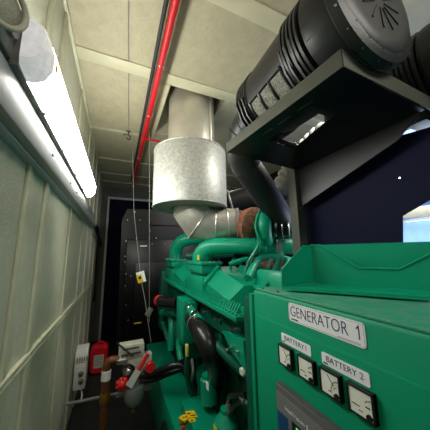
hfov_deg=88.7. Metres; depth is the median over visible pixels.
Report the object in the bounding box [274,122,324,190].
corrugated hose
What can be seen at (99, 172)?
trim
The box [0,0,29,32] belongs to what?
wall lamp
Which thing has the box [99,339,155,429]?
filter
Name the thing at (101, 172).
trim
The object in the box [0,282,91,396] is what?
trim
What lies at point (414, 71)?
filter
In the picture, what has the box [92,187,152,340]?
trim
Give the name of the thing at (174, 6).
pipe
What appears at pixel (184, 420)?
valve
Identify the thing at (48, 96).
diffuser
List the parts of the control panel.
post, knob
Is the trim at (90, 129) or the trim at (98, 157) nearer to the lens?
the trim at (90, 129)
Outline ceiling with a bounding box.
[67,0,429,191]
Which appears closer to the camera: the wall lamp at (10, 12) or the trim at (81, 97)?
the wall lamp at (10, 12)
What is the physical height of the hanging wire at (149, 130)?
2.097 m
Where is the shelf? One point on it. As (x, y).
(366, 106)
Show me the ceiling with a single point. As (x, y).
(212, 45)
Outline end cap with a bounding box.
[19,18,55,83]
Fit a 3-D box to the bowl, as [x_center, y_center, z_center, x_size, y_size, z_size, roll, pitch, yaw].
[-0.718,1.598,1.948,0.180,0.180,0.180,3,-11,-23]
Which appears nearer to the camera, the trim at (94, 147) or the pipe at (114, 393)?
the pipe at (114, 393)
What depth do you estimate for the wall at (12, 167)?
1.31 m
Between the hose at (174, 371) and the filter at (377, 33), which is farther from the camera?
the hose at (174, 371)
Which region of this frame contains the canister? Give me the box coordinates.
[214,404,241,429]
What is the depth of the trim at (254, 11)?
1.37 m
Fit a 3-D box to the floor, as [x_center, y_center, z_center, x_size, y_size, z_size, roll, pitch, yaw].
[0.218,2.125,2.077,3.220,0.100,6.650,3,-11,-23]
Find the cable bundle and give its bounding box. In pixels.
[93,224,102,301]
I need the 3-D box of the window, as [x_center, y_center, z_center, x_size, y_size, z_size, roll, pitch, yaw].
[2.169,0.387,1.740,0.016,0.850,1.120,3,-11,-23]
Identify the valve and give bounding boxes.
[179,414,188,429]
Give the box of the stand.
[227,49,429,254]
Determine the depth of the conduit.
1.68 m
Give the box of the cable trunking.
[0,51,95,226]
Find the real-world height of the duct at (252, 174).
0.864 m
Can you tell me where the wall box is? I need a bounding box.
[72,343,89,398]
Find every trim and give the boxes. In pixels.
[0,0,55,429]
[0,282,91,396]
[15,11,68,429]
[48,89,82,429]
[62,0,103,187]
[64,129,90,429]
[73,147,94,406]
[76,45,323,126]
[82,161,97,343]
[86,172,99,342]
[92,125,141,136]
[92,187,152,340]
[98,157,234,176]
[101,172,239,188]
[103,180,152,185]
[147,82,169,136]
[207,0,286,33]
[403,205,429,222]
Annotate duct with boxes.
[225,113,291,233]
[226,180,287,210]
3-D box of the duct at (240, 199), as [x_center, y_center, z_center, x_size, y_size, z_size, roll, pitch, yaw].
[0.227,-0.155,2.604,1.226,0.523,0.304,-2,-10,7]
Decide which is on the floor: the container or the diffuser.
the container
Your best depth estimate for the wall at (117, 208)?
4.75 m
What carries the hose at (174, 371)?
attached to the filter at (132, 355)
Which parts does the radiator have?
lifting plate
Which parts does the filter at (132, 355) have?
mounting plate, valve lever, valve knob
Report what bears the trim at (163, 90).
attached to the ceiling
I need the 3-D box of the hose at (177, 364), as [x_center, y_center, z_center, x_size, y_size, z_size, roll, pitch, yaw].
[-0.408,1.492,1.948,0.546,0.372,0.129,-1,-10,-1]
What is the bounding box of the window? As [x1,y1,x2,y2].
[403,217,429,241]
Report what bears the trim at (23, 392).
attached to the wall at (12, 167)
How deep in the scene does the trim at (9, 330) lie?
0.88 m
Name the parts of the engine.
dipstick handle, rail, bracket plate, knob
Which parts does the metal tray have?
plate, notched plate, plate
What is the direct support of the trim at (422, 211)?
attached to the wall at (274, 175)
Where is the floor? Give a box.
[66,337,218,429]
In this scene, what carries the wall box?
attached to the wall at (12, 167)
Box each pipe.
[65,392,115,405]
[132,0,179,184]
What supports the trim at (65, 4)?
attached to the wall at (12, 167)
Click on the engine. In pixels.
(199, 301)
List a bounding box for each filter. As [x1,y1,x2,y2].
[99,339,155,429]
[235,0,410,147]
[324,23,429,130]
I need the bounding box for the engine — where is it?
[154,207,292,429]
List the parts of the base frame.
rail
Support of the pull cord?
hanging from the ceiling hook
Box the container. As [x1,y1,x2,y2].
[89,341,108,374]
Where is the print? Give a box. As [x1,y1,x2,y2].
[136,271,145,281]
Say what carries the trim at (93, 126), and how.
attached to the wall at (12, 167)
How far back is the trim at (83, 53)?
1.83 m
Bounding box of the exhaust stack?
[152,85,239,241]
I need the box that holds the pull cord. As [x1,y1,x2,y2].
[132,154,152,340]
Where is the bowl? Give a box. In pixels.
[123,379,144,408]
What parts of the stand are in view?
leg, plate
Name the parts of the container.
label plate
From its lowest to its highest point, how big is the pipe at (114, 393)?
0.094 m
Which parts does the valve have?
handle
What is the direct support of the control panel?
on the base frame
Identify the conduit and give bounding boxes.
[131,0,168,180]
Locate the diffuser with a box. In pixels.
[27,49,95,196]
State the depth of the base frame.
1.95 m
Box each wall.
[0,0,102,429]
[98,198,225,339]
[226,129,429,267]
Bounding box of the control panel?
[243,283,429,429]
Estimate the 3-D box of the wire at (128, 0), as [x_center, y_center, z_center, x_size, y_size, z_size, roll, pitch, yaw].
[-0.560,-1.241,1.446,0.030,0.008,2.661,3,-10,-22]
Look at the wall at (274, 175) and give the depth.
4.11 m
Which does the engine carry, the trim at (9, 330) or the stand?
the stand
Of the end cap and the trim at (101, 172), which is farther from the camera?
the trim at (101, 172)
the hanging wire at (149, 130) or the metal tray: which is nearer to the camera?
the metal tray
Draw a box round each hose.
[139,361,196,396]
[140,369,188,393]
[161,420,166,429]
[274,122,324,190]
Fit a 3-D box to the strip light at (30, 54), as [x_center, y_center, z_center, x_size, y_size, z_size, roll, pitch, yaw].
[-0.910,-0.409,1.392,0.140,0.198,1.790,3,-11,-23]
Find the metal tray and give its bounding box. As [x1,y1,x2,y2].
[281,241,429,300]
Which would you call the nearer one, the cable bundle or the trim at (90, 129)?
the trim at (90, 129)
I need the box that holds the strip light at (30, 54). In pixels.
[0,10,95,196]
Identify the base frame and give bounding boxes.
[146,341,216,429]
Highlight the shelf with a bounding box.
[227,67,424,168]
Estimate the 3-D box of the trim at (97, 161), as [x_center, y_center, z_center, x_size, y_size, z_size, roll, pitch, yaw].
[-1.837,0.699,3.217,0.014,3.160,0.030,3,-11,-23]
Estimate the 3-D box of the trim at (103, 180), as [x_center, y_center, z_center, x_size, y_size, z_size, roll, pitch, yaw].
[-0.928,-0.618,5.075,3.020,0.012,0.040,3,-11,-23]
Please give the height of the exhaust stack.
2.078 m
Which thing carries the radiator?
on the floor
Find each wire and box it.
[128,0,128,130]
[149,130,149,321]
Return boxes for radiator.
[116,209,219,354]

